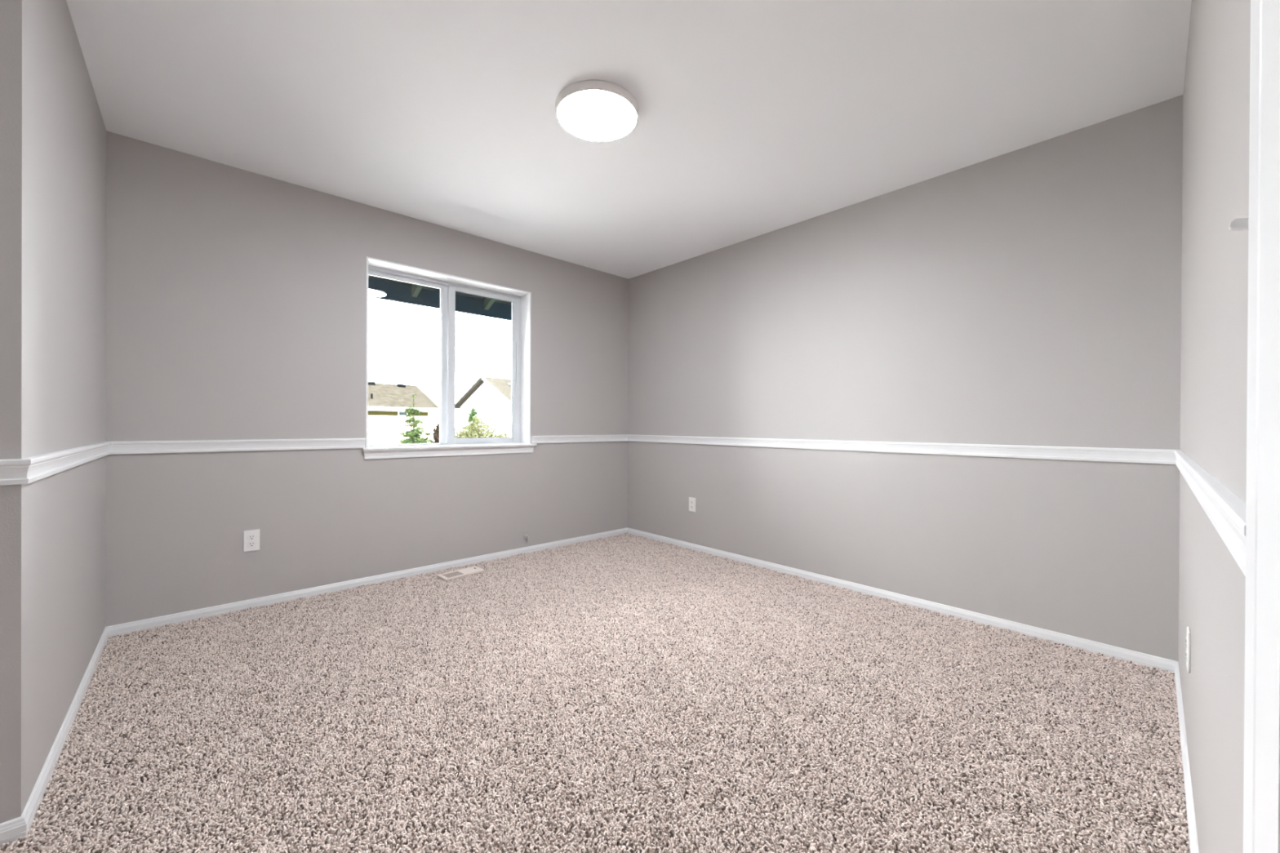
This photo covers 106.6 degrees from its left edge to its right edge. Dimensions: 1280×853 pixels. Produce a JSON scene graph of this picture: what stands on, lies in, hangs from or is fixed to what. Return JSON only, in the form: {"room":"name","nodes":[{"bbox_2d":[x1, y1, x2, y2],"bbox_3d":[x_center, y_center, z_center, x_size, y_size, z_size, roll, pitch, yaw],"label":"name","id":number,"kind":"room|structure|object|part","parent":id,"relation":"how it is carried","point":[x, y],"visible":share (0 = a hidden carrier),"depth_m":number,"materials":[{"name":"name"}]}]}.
{"room":"empty bedroom","nodes":[
{"label":"empty bedroom","id":0,"kind":"room"},
{"bbox_2d":[0,0,106,823],"bbox_3d":[-2.329,-0.192,1.420,0.850,2.398,1.485,0,0,-43],"label":"wall","id":1,"kind":"structure","parent":0,"point":[53,131],"depth_m":1.35,"materials":[{"name":"grey paint"}]},
{"bbox_2d":[0,626,108,846],"bbox_3d":[-2.327,0.979,1.423,0.860,0.056,1.495,0,0,-43],"label":"baseboard","id":2,"kind":"structure","parent":1,"relation":"attached to","point":[12,829],"depth_m":1.36,"materials":[{"name":"white paint"}]},
{"bbox_2d":[0,441,111,485],"bbox_3d":[-2.318,0.105,1.421,0.867,0.062,1.502,0,0,-43],"label":"chair rail","id":3,"kind":"object","parent":1,"relation":"attached to","point":[28,470],"visible":1,"depth_m":1.30,"materials":[{"name":"white paint"}]},
{"bbox_2d":[105,130,628,626],"bbox_3d":[-1.386,-0.193,3.447,3.531,2.398,0.200,0,0,-43],"label":"wall","id":4,"kind":"structure","parent":0,"point":[236,298],"depth_m":2.73,"materials":[{"name":"grey paint"}]},
{"bbox_2d":[243,528,259,551],"bbox_3d":[-2.132,0.626,2.619,0.070,0.115,0.008,0,0,-43],"label":"wall outlet","id":5,"kind":"object","parent":4,"relation":"attached to","point":[251,538],"visible":1,"depth_m":2.62,"materials":[{"name":"white plastic"}]},
{"bbox_2d":[247,541,255,546],"bbox_3d":[-2.130,0.646,2.617,0.034,0.028,0.002,0,0,-43],"label":"receptacle","id":6,"kind":"object","parent":5,"relation":"attached to","point":[250,544],"depth_m":2.62,"materials":[{"name":"grey plastic"}]},
{"bbox_2d":[247,534,255,539],"bbox_3d":[-2.130,0.607,2.617,0.034,0.028,0.002,0,0,-43],"label":"receptacle","id":7,"kind":"object","parent":5,"relation":"attached to","point":[249,536],"depth_m":2.61,"materials":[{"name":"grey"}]},
{"bbox_2d":[106,527,627,636],"bbox_3d":[-1.321,0.978,3.374,3.291,0.056,0.010,0,0,-43],"label":"baseboard","id":8,"kind":"structure","parent":4,"relation":"attached to","point":[126,628],"depth_m":2.85,"materials":[{"name":"white paint"}]},
{"bbox_2d":[108,256,627,459],"bbox_3d":[-1.379,-0.431,3.441,3.291,1.274,0.252,0,0,-43],"label":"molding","id":9,"kind":"structure","parent":4,"relation":"in","point":[519,442],"depth_m":3.50,"materials":[{"name":"white paint"}]},
{"bbox_3d":[-1.201,-0.460,3.696,0.572,1.168,0.030,0,0,-43],"label":"sash","id":10,"kind":"part","parent":9,"relation":"part of","materials":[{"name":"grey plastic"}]},
{"bbox_3d":[-0.997,-0.484,3.858,0.008,0.400,0.011,0,0,-43],"label":"pull rail","id":11,"kind":"part","parent":9,"relation":"part of","materials":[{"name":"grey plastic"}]},
{"bbox_2d":[368,275,511,320],"bbox_3d":[-1.617,-1.160,3.698,6.291,0.357,0.492,0,0,-43],"label":"eave","id":12,"kind":"object","parent":4,"relation":"attached to","point":[382,288],"visible":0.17,"depth_m":3.91,"materials":[{"name":"black"}]},
{"bbox_2d":[523,534,528,539],"bbox_3d":[-0.891,0.873,3.757,0.041,0.041,0.032,0,0,-43],"label":"stub","id":13,"kind":"object","parent":4,"relation":"attached to","point":[526,536],"visible":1,"depth_m":3.76,"materials":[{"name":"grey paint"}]},
{"bbox_2d":[21,558,1188,852],"bbox_3d":[-0.510,1.090,1.878,4.381,0.150,3.706,0,0,-43],"label":"floor","id":14,"kind":"structure","parent":0,"point":[340,781],"depth_m":1.33,"materials":[{"name":"beige carpet"}]},
{"bbox_2d":[436,566,484,581],"bbox_3d":[-1.208,0.990,3.218,0.124,0.016,0.274,0,0,42],"label":"floor vent","id":15,"kind":"object","parent":14,"relation":"in","point":[473,570],"visible":1,"depth_m":3.20,"materials":[{"name":"white metal"}]},
{"bbox_2d":[0,533,1190,852],"bbox_3d":[-0.429,1.008,1.612,4.409,0.016,3.823,0,0,-43],"label":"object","id":16,"kind":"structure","parent":14,"relation":"on","point":[607,567],"depth_m":1.62,"materials":[{"name":"beige carpet"}]},
{"bbox_2d":[66,0,1191,279],"bbox_3d":[-0.476,-1.443,1.848,4.381,0.120,3.766,0,0,-43],"label":"ceiling","id":17,"kind":"structure","parent":0,"point":[757,117],"depth_m":1.98,"materials":[{"name":"white paint"}]},
{"bbox_2d":[555,80,639,142],"bbox_3d":[-0.186,-1.362,2.078,0.362,0.040,0.362,0,0,-43],"label":"ceiling light","id":18,"kind":"object","parent":17,"relation":"in","point":[592,110],"visible":1,"depth_m":2.03,"materials":[{"name":"white"}]},
{"bbox_2d":[627,94,1182,661],"bbox_3d":[1.145,-0.180,3.230,0.120,2.398,3.566,0,0,-43],"label":"wall","id":19,"kind":"structure","parent":0,"point":[1031,295],"depth_m":2.56,"materials":[{"name":"grey paint"}]},
{"bbox_2d":[688,497,695,511],"bbox_3d":[0.427,0.639,3.906,0.008,0.115,0.070,0,0,-43],"label":"wall outlet","id":20,"kind":"object","parent":19,"relation":"attached to","point":[691,500],"visible":1,"depth_m":3.90,"materials":[{"name":"white plastic"}]},
{"bbox_2d":[627,434,1176,464],"bbox_3d":[1.053,0.117,3.228,0.017,0.062,3.446,0,0,-43],"label":"chair rail","id":21,"kind":"object","parent":19,"relation":"attached to","point":[1162,456],"visible":0.86,"depth_m":2.55,"materials":[{"name":"white paint"}]},
{"bbox_2d":[626,528,1177,672],"bbox_3d":[1.051,0.991,3.233,0.010,0.056,3.446,0,0,-43],"label":"baseboard","id":22,"kind":"structure","parent":19,"relation":"attached to","point":[1149,660],"depth_m":2.56,"materials":[{"name":"white paint"}]},
{"bbox_2d":[1177,0,1250,852],"bbox_3d":[0.759,-0.174,0.517,4.141,2.398,0.120,0,0,-43],"label":"wall","id":23,"kind":"structure","parent":0,"point":[1216,93],"depth_m":0.88,"materials":[{"name":"grey paint"}]},
{"bbox_2d":[1174,662,1199,852],"bbox_3d":[1.398,0.999,1.210,2.257,0.056,0.010,0,0,-43],"label":"baseboard","id":24,"kind":"structure","parent":23,"relation":"attached to","point":[1192,829],"depth_m":1.36,"materials":[{"name":"white paint"}]},
{"bbox_2d":[1186,626,1191,673],"bbox_3d":[1.597,0.649,1.390,0.070,0.115,0.008,0,0,-43],"label":"wall outlet","id":25,"kind":"object","parent":23,"relation":"attached to","point":[1188,634],"visible":1,"depth_m":1.37,"materials":[{"name":"white plastic"}]},
{"bbox_2d":[1173,449,1245,577],"bbox_3d":[1.405,0.125,1.214,2.245,0.062,0.017,0,0,-43],"label":"chair rail","id":26,"kind":"object","parent":23,"relation":"attached to","point":[1226,511],"visible":0.74,"depth_m":0.67,"materials":[{"name":"white paint"}]},
{"bbox_2d":[1228,217,1248,231],"bbox_3d":[0.629,-0.201,0.494,0.070,0.115,0.024,0,0,-43],"label":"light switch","id":27,"kind":"object","parent":23,"relation":"attached to","point":[1239,224],"visible":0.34,"depth_m":0.49,"materials":[{"name":"white plastic"}]},
{"bbox_2d":[1243,0,1279,852],"bbox_3d":[0.212,-0.055,0.021,1.103,2.159,0.138,0,0,-43],"label":"door frame","id":28,"kind":"structure","parent":23,"relation":"in","point":[1261,776],"depth_m":0.39,"materials":[{"name":"white paint"}]},
{"label":"outside","id":29,"kind":"structure","parent":0,"visible":0},
{"bbox_3d":[-38.163,3.739,62.586,150.000,0.200,136.254,0,0,-43],"label":"ground","id":30,"kind":"structure","parent":29,"visible":0},
{"bbox_2d":[368,382,439,444],"bbox_3d":[-21.563,0.510,26.099,17.800,6.647,8.660,0,0,-43],"label":"house","id":31,"kind":"structure","parent":30,"relation":"on","point":[387,402],"depth_m":27.99,"materials":[{"name":"beige"}]},
{"bbox_2d":[368,382,375,385],"bbox_3d":[-16.966,-2.691,30.048,0.440,0.220,0.400,0,0,-43],"label":"roof vent","id":32,"kind":"object","parent":31,"relation":"attached to","point":[369,383],"depth_m":29.92,"materials":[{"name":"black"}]},
{"bbox_2d":[396,384,405,387],"bbox_3d":[-15.597,-2.639,31.146,0.440,0.220,0.400,0,0,-43],"label":"roof vent","id":33,"kind":"object","parent":31,"relation":"attached to","point":[397,385],"depth_m":30.97,"materials":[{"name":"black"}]},
{"bbox_3d":[-13.874,-0.747,27.908,0.420,0.210,0.020,0,0,-43],"label":"pane","id":34,"kind":"part","parent":31,"relation":"part of","materials":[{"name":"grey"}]},
{"bbox_2d":[397,394,434,444],"bbox_3d":[-9.350,1.278,19.947,2.134,5.274,2.408,0,0,-43],"label":"spruce tree","id":35,"kind":"object","parent":30,"relation":"on","point":[411,434],"visible":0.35,"depth_m":19.75,"materials":[{"name":"green plant"}]},
{"bbox_2d":[431,423,439,443],"bbox_3d":[-10.978,1.822,25.927,1.284,4.136,1.246,0,0,-43],"label":"shrub","id":36,"kind":"object","parent":30,"relation":"on","point":[435,432],"visible":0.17,"depth_m":25.71,"materials":[{"name":"black plant"}]},
{"bbox_2d":[463,407,478,435],"bbox_3d":[-8.610,1.442,24.553,1.315,4.928,1.429,0,0,-23],"label":"spruce tree","id":37,"kind":"object","parent":30,"relation":"on","point":[474,413],"visible":0.17,"depth_m":24.46,"materials":[{"name":"green plant"}]},
{"bbox_2d":[454,413,510,438],"bbox_3d":[-6.685,1.696,19.946,2.771,4.500,2.679,0,0,-43],"label":"shrub","id":38,"kind":"object","parent":30,"relation":"on","point":[477,432],"visible":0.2,"depth_m":19.86,"materials":[{"name":"green plant"}]},
{"bbox_2d":[455,376,511,437],"bbox_3d":[-7.631,0.193,37.980,6.580,7.354,12.050,0,0,34],"label":"house","id":39,"kind":"structure","parent":30,"relation":"on","point":[491,397],"depth_m":33.16,"materials":[{"name":"grey"}]}
]}

